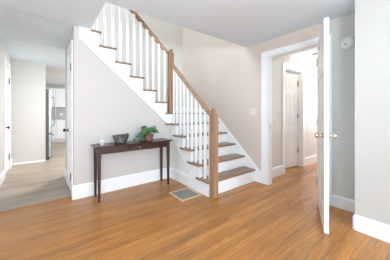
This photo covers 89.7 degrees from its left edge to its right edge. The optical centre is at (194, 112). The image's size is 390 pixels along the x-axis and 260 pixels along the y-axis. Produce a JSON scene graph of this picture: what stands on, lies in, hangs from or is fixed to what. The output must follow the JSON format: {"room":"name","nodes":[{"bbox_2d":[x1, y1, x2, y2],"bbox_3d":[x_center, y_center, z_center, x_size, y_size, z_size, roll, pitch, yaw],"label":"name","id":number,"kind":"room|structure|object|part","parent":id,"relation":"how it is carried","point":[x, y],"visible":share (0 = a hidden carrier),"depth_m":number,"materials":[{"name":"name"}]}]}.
{"room":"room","nodes":[
{"label":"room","id":0,"kind":"room"},
{"bbox_2d":[0,41,11,173],"bbox_3d":[-3.158,-0.005,3.125,0.100,2.250,2.650,0,0,-38],"label":"wall","id":1,"kind":"structure","parent":0,"point":[3,52],"depth_m":3.25,"materials":[{"name":"grey paint"}]},
{"bbox_2d":[0,170,4,185],"bbox_3d":[-2.741,1.045,2.683,0.016,0.150,1.660,0,0,-38],"label":"baseboard","id":2,"kind":"structure","parent":1,"relation":"attached to","point":[2,175],"depth_m":3.15,"materials":[{"name":"paint"}]},
{"bbox_2d":[4,56,10,176],"bbox_3d":[-3.530,0.078,3.622,0.122,2.084,0.792,0,0,-38],"label":"door frame","id":3,"kind":"structure","parent":1,"relation":"attached to","point":[6,62],"depth_m":3.40,"materials":[{"name":"paint"}]},
{"bbox_2d":[6,67,9,171],"bbox_3d":[-3.495,0.122,3.658,0.102,1.972,0.596,0,0,-38],"label":"door","id":4,"kind":"structure","parent":1,"relation":"in","point":[7,69],"depth_m":3.77,"materials":[{"name":"paint"}]},
{"bbox_3d":[-3.592,-0.072,3.729,0.029,0.640,0.186,0,0,-38],"label":"panel","id":5,"kind":"part","parent":4,"relation":"part of","materials":[{"name":"paint"}]},
{"bbox_2d":[12,60,45,162],"bbox_3d":[-3.922,-0.005,4.279,1.047,2.250,0.110,0,0,-38],"label":"wall","id":6,"kind":"structure","parent":0,"point":[28,79],"depth_m":4.37,"materials":[{"name":"beige paint"}]},
{"bbox_2d":[13,160,45,164],"bbox_3d":[-3.698,1.103,4.373,0.577,0.035,0.016,0,0,-38],"label":"baseboard","id":7,"kind":"structure","parent":6,"relation":"attached to","point":[38,160],"depth_m":4.37,"materials":[{"name":"paint"}]},
{"bbox_2d":[46,85,64,118],"bbox_3d":[-3.582,-0.005,6.144,3.870,2.250,5.700,0,0,-38],"label":"wall","id":8,"kind":"structure","parent":0,"point":[47,86],"depth_m":8.02,"materials":[{"name":"grey paint"}]},
{"bbox_2d":[46,88,55,106],"bbox_3d":[-5.830,-0.605,7.638,0.648,0.750,0.377,0,0,-38],"label":"upper cabinet","id":9,"kind":"object","parent":8,"relation":"attached to","point":[53,89],"visible":0.17,"depth_m":7.67,"materials":[{"name":"paint"}]},
{"bbox_2d":[52,107,64,118],"bbox_3d":[-5.568,0.002,8.075,2.900,0.453,0.011,0,0,-38],"label":"backsplash","id":10,"kind":"structure","parent":8,"relation":"attached to","point":[58,110],"depth_m":8.04,"materials":[{"name":"grey tile"}]},
{"bbox_2d":[56,88,64,106],"bbox_3d":[-5.356,-0.605,8.006,0.548,0.750,0.377,0,0,-38],"label":"upper cabinet","id":11,"kind":"object","parent":8,"relation":"attached to","point":[60,93],"visible":0.41,"depth_m":7.81,"materials":[{"name":"paint"}]},
{"bbox_2d":[65,29,72,169],"bbox_3d":[-1.943,-0.005,3.100,0.100,2.250,1.120,0,0,-38],"label":"wall","id":12,"kind":"structure","parent":0,"point":[71,35],"depth_m":3.32,"materials":[{"name":"grey paint"}]},
{"bbox_2d":[64,168,66,182],"bbox_3d":[-2.172,1.045,3.301,0.016,0.150,0.520,0,0,-38],"label":"baseboard","id":13,"kind":"structure","parent":12,"relation":"attached to","point":[65,170],"depth_m":3.29,"materials":[{"name":"paint"}]},
{"bbox_2d":[63,52,70,191],"bbox_3d":[-1.822,0.122,2.819,0.102,1.972,0.444,0,0,-38],"label":"door","id":14,"kind":"structure","parent":12,"relation":"in","point":[69,56],"depth_m":2.85,"materials":[{"name":"paint"}]},
{"bbox_3d":[-1.746,-0.072,2.777,0.029,0.640,0.111,0,0,-38],"label":"panel","id":15,"kind":"part","parent":14,"relation":"part of","materials":[{"name":"paint"}]},
{"bbox_3d":[-1.746,0.648,2.777,0.029,0.520,0.111,0,0,-38],"label":"panel","id":16,"kind":"part","parent":14,"relation":"part of","materials":[{"name":"paint"}]},
{"bbox_2d":[67,40,72,196],"bbox_3d":[-1.773,0.078,2.864,0.122,2.084,0.622,0,0,-38],"label":"door frame","id":17,"kind":"structure","parent":12,"relation":"attached to","point":[70,48],"depth_m":2.60,"materials":[{"name":"paint"}]},
{"bbox_2d":[73,26,170,184],"bbox_3d":[-1.028,-0.005,3.031,1.460,2.250,0.110,0,0,-38],"label":"wall","id":18,"kind":"structure","parent":0,"point":[105,106],"depth_m":2.76,"materials":[{"name":"grey paint"}]},
{"bbox_2d":[72,168,169,199],"bbox_3d":[-1.006,1.030,2.967,1.453,0.180,0.018,0,0,-38],"label":"baseboard","id":19,"kind":"structure","parent":18,"relation":"attached to","point":[79,191],"depth_m":2.87,"materials":[{"name":"paint"}]},
{"bbox_2d":[91,2,181,105],"bbox_3d":[-2.042,-1.230,3.668,4.270,4.700,0.100,0,0,-38],"label":"wall","id":20,"kind":"structure","parent":0,"point":[169,35],"depth_m":4.38,"materials":[{"name":"beige paint"}]},
{"bbox_2d":[0,0,354,85],"bbox_3d":[-0.607,-1.210,3.516,9.850,0.160,13.500,0,0,-38],"label":"ceiling","id":21,"kind":"structure","parent":0,"point":[32,31],"depth_m":2.37,"materials":[{"name":"paint"}]},
{"bbox_2d":[0,141,389,259],"bbox_3d":[-0.607,1.180,3.516,9.850,0.120,13.500,0,0,-38],"label":"floor","id":22,"kind":"structure","parent":0,"point":[281,219],"depth_m":1.99,"materials":[{"name":"brown wood"}]},
{"bbox_2d":[0,196,70,212],"bbox_3d":[-1.976,1.117,2.365,0.813,0.006,0.040,0,0,-38],"label":"trim","id":23,"kind":"structure","parent":22,"relation":"on","point":[69,196],"depth_m":2.38,"materials":[{"name":"brown wood"}]},
{"bbox_2d":[46,89,55,159],"bbox_3d":[-4.053,0.270,4.854,0.985,1.700,0.900,0,0,-38],"label":"refrigerator","id":24,"kind":"object","parent":22,"relation":"on","point":[49,97],"visible":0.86,"depth_m":4.72,"materials":[{"name":"metal"}]},
{"bbox_3d":[-3.769,0.785,5.075,0.065,0.550,0.896,0,0,-38],"label":"freezer drawer","id":25,"kind":"part","parent":24,"relation":"part of","materials":[{"name":"metal"}]},
{"bbox_3d":[-3.631,-0.040,4.897,0.065,1.080,0.446,0,0,-38],"label":"door","id":26,"kind":"part","parent":24,"relation":"part of","materials":[{"name":"metal"}]},
{"bbox_3d":[-3.678,-0.040,5.089,0.104,0.781,0.021,0,0,-38],"label":"handle","id":27,"kind":"part","parent":24,"relation":"part of","materials":[{"name":"metal"}]},
{"bbox_2d":[51,120,55,141],"bbox_3d":[-5.753,0.693,7.539,0.648,0.855,0.625,0,0,-38],"label":"base cabinet","id":28,"kind":"object","parent":22,"relation":"on","point":[54,126],"visible":0.29,"depth_m":7.48,"materials":[{"name":"paint"}]},
{"bbox_2d":[56,120,64,141],"bbox_3d":[-5.279,0.693,7.907,0.548,0.855,0.625,0,0,-38],"label":"base cabinet","id":29,"kind":"object","parent":22,"relation":"on","point":[60,124],"visible":0.43,"depth_m":7.60,"materials":[{"name":"paint"}]},
{"bbox_3d":[-5.112,0.390,7.691,0.534,0.220,0.020,0,0,-38],"label":"drawer","id":30,"kind":"part","parent":29,"relation":"part of","materials":[{"name":"paint"}]},
{"bbox_3d":[-5.112,0.630,7.691,0.534,0.240,0.020,0,0,-38],"label":"drawer","id":31,"kind":"part","parent":29,"relation":"part of","materials":[{"name":"paint"}]},
{"bbox_3d":[-5.112,0.880,7.691,0.534,0.240,0.020,0,0,-38],"label":"drawer","id":32,"kind":"part","parent":29,"relation":"part of","materials":[{"name":"paint"}]},
{"bbox_2d":[91,138,171,202],"bbox_3d":[-0.878,0.770,2.853,1.094,0.700,0.305,0,0,-38],"label":"console table","id":33,"kind":"object","parent":22,"relation":"on","point":[107,148],"visible":1,"depth_m":2.66,"materials":[{"name":"brown wood"}]},
{"bbox_3d":[-1.343,0.781,2.641,0.042,0.678,0.042,0,0,-38],"label":"leg","id":34,"kind":"part","parent":33,"relation":"part of","materials":[{"name":"brown wood"}]},
{"bbox_3d":[-1.207,0.781,2.466,0.042,0.678,0.042,0,0,-38],"label":"leg","id":35,"kind":"part","parent":33,"relation":"part of","materials":[{"name":"brown wood"}]},
{"bbox_2d":[112,133,128,143],"bbox_3d":[-1.033,0.355,2.742,0.226,0.130,0.212,0,0,-38],"label":"bowl","id":36,"kind":"object","parent":33,"relation":"on","point":[121,138],"visible":1,"depth_m":2.67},
{"bbox_3d":[-0.847,0.481,2.855,0.270,0.063,0.210,0,0,-38],"label":"drawer","id":37,"kind":"part","parent":33,"relation":"part of","materials":[{"name":"brown wood"}]},
{"bbox_2d":[133,126,158,141],"bbox_3d":[-0.703,0.303,2.945,0.425,0.234,0.286,0,0,-38],"label":"ivy","id":38,"kind":"object","parent":33,"relation":"on","point":[144,134],"visible":1,"depth_m":2.90,"materials":[{"name":"plant"}]},
{"bbox_2d":[144,134,153,140],"bbox_3d":[-0.704,0.372,2.966,0.154,0.096,0.154,0,0,-38],"label":"pot","id":39,"kind":"object","parent":33,"relation":"on","point":[147,137],"depth_m":2.91,"materials":[{"name":"orange ceramic"}]},
{"bbox_3d":[-0.557,0.781,3.251,0.042,0.678,0.042,0,0,-38],"label":"leg","id":40,"kind":"part","parent":33,"relation":"part of","materials":[{"name":"brown wood"}]},
{"bbox_3d":[-0.421,0.781,3.075,0.042,0.678,0.042,0,0,-38],"label":"leg","id":41,"kind":"part","parent":33,"relation":"part of","materials":[{"name":"brown wood"}]},
{"bbox_2d":[79,2,260,198],"bbox_3d":[-0.607,-0.649,3.279,2.477,3.538,2.270,0,0,-38],"label":"staircase","id":42,"kind":"structure","parent":22,"relation":"on","point":[188,145],"depth_m":3.04,"materials":[{"name":"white wood"}]},
{"bbox_3d":[-0.977,-0.381,2.987,1.368,1.221,0.020,0,0,-38],"label":"stringer molding","id":43,"kind":"part","parent":42,"relation":"part of","materials":[{"name":"paint"}]},
{"bbox_3d":[-1.017,-1.645,2.989,1.406,1.240,0.051,0,0,-38],"label":"handrail","id":44,"kind":"part","parent":42,"relation":"part of","materials":[{"name":"brown wood"}]},
{"bbox_3d":[-0.427,-0.529,3.446,0.086,1.048,0.086,0,0,-38],"label":"newel post","id":45,"kind":"part","parent":42,"relation":"part of","materials":[{"name":"brown wood"}]},
{"bbox_3d":[-0.206,0.737,3.156,0.022,0.767,0.700,0,0,-38],"label":"panel","id":46,"kind":"part","parent":42,"relation":"part of","materials":[{"name":"white paint"}]},
{"bbox_3d":[-0.118,1.032,3.009,0.020,0.175,1.004,0,0,-38],"label":"molding","id":47,"kind":"part","parent":42,"relation":"part of","materials":[{"name":"paint"}]},
{"bbox_3d":[-0.094,-0.416,3.041,0.051,0.914,1.034,0,0,-38],"label":"handrail","id":48,"kind":"part","parent":42,"relation":"part of","materials":[{"name":"brown wood"}]},
{"bbox_3d":[0.250,0.567,2.598,0.086,1.106,0.086,0,0,-38],"label":"newel post","id":49,"kind":"part","parent":42,"relation":"part of","materials":[{"name":"brown wood"}]},
{"bbox_3d":[0.590,0.953,2.913,0.993,0.020,0.016,0,0,-38],"label":"cove molding","id":50,"kind":"part","parent":42,"relation":"part of","materials":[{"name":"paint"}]},
{"bbox_2d":[169,187,201,201],"bbox_3d":[-0.135,1.117,2.711,0.340,0.006,0.340,0,0,-38],"label":"floor vent","id":51,"kind":"object","parent":22,"relation":"in","point":[184,194],"visible":1,"depth_m":2.68,"materials":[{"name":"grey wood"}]},
{"bbox_2d":[172,188,198,199],"bbox_3d":[-0.135,1.117,2.711,0.276,0.004,0.276,0,0,-38],"label":"grille","id":52,"kind":"object","parent":51,"relation":"attached to","point":[185,193],"depth_m":2.71,"materials":[{"name":"metal"}]},
{"bbox_2d":[182,13,354,199],"bbox_3d":[0.806,-1.230,3.562,0.100,4.700,3.760,0,0,-38],"label":"wall","id":53,"kind":"structure","parent":0,"point":[226,76],"depth_m":3.28,"materials":[{"name":"beige paint"}]},
{"bbox_2d":[250,108,255,114],"bbox_3d":[0.965,-0.017,3.261,0.018,0.116,0.114,0,0,-38],"label":"light switch","id":54,"kind":"object","parent":53,"relation":"attached to","point":[252,111],"visible":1,"depth_m":3.26,"materials":[{"name":"white plastic"}]},
{"bbox_2d":[261,33,331,204],"bbox_3d":[1.395,0.080,2.783,0.124,2.080,0.979,0,0,-38],"label":"door frame","id":55,"kind":"structure","parent":53,"relation":"attached to","point":[266,57],"depth_m":3.05,"materials":[{"name":"paint"}]},
{"bbox_2d":[315,17,336,233],"bbox_3d":[1.375,0.117,2.118,0.174,1.994,0.725,0,0,28],"label":"door","id":56,"kind":"structure","parent":53,"relation":"in","point":[322,134],"depth_m":1.84,"materials":[{"name":"paint"}]},
{"bbox_3d":[1.191,0.214,1.883,0.067,0.054,0.054,0,0,28],"label":"knob","id":57,"kind":"part","parent":56,"relation":"part of","materials":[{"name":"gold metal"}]},
{"bbox_3d":[1.447,-0.066,2.253,0.034,0.640,0.198,0,0,28],"label":"panel","id":58,"kind":"part","parent":56,"relation":"part of","materials":[{"name":"paint"}]},
{"bbox_3d":[1.447,0.654,2.253,0.034,0.520,0.198,0,0,28],"label":"panel","id":59,"kind":"part","parent":56,"relation":"part of","materials":[{"name":"paint"}]},
{"bbox_3d":[1.308,-0.623,1.990,0.034,0.274,0.198,0,0,28],"label":"panel","id":60,"kind":"part","parent":56,"relation":"part of","materials":[{"name":"paint"}]},
{"bbox_3d":[1.308,-0.066,1.990,0.034,0.640,0.198,0,0,28],"label":"panel","id":61,"kind":"part","parent":56,"relation":"part of","materials":[{"name":"paint"}]},
{"bbox_3d":[1.308,0.654,1.990,0.034,0.520,0.198,0,0,28],"label":"panel","id":62,"kind":"part","parent":56,"relation":"part of","materials":[{"name":"paint"}]},
{"bbox_3d":[1.286,0.214,1.833,0.067,0.054,0.054,0,0,28],"label":"knob","id":63,"kind":"part","parent":56,"relation":"part of","materials":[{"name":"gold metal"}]},
{"bbox_2d":[331,194,354,212],"bbox_3d":[1.750,1.050,2.248,0.018,0.140,0.312,0,0,-38],"label":"baseboard","id":64,"kind":"structure","parent":53,"relation":"attached to","point":[347,204],"depth_m":2.27,"materials":[{"name":"paint"}]},
{"bbox_2d":[341,36,354,48],"bbox_3d":[1.739,-0.805,2.235,0.052,0.140,0.140,0,0,-38],"label":"smoke detector","id":65,"kind":"object","parent":53,"relation":"attached to","point":[348,42],"visible":0.96,"depth_m":2.22,"materials":[{"name":"white plastic"}]},
{"bbox_2d":[272,54,316,167],"bbox_3d":[2.960,-0.005,3.828,3.630,2.250,1.540,0,0,-38],"label":"wall","id":66,"kind":"structure","parent":0,"point":[310,68],"depth_m":3.91,"materials":[{"name":"beige paint"}]},
{"bbox_2d":[272,165,282,177],"bbox_3d":[1.373,1.035,3.408,0.572,0.170,0.018,0,0,-38],"label":"baseboard","id":67,"kind":"structure","parent":66,"relation":"attached to","point":[276,171],"depth_m":3.46,"materials":[{"name":"paint"}]},
{"bbox_2d":[285,71,298,167],"bbox_3d":[1.872,0.137,3.984,0.701,1.942,0.169,0,0,-31],"label":"door","id":68,"kind":"structure","parent":66,"relation":"in","point":[291,79],"depth_m":4.04,"materials":[{"name":"paint"}]},
{"bbox_3d":[1.746,-0.072,3.909,0.188,0.640,0.029,0,0,-31],"label":"panel","id":69,"kind":"part","parent":68,"relation":"part of","materials":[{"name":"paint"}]},
{"bbox_3d":[1.994,-0.603,4.056,0.188,0.222,0.029,0,0,-31],"label":"panel","id":70,"kind":"part","parent":68,"relation":"part of","materials":[{"name":"paint"}]},
{"bbox_3d":[1.994,-0.072,4.056,0.188,0.640,0.029,0,0,-31],"label":"panel","id":71,"kind":"part","parent":68,"relation":"part of","materials":[{"name":"paint"}]},
{"bbox_3d":[1.994,0.648,4.056,0.188,0.520,0.029,0,0,-31],"label":"panel","id":72,"kind":"part","parent":68,"relation":"part of","materials":[{"name":"paint"}]},
{"bbox_2d":[282,62,304,173],"bbox_3d":[1.924,0.093,3.907,0.912,2.054,0.144,0,0,-38],"label":"door frame","id":73,"kind":"structure","parent":66,"relation":"attached to","point":[288,67],"depth_m":4.08,"materials":[{"name":"paint"}]},
{"bbox_2d":[305,154,316,165],"bbox_3d":[3.120,1.035,4.763,2.030,0.170,0.018,0,0,-38],"label":"baseboard","id":74,"kind":"structure","parent":66,"relation":"attached to","point":[311,159],"depth_m":4.31,"materials":[{"name":"paint"}]},
{"bbox_2d":[355,0,389,224],"bbox_3d":[2.968,-0.005,0.371,0.395,2.250,4.148,0,0,-38],"label":"wall","id":75,"kind":"structure","parent":0,"point":[372,17],"depth_m":1.78,"materials":[{"name":"grey paint"}]},
{"bbox_2d":[354,214,389,242],"bbox_3d":[2.773,1.048,0.283,0.020,0.145,4.048,0,0,-38],"label":"baseboard","id":76,"kind":"structure","parent":75,"relation":"attached to","point":[378,230],"depth_m":1.77,"materials":[{"name":"paint"}]}
]}

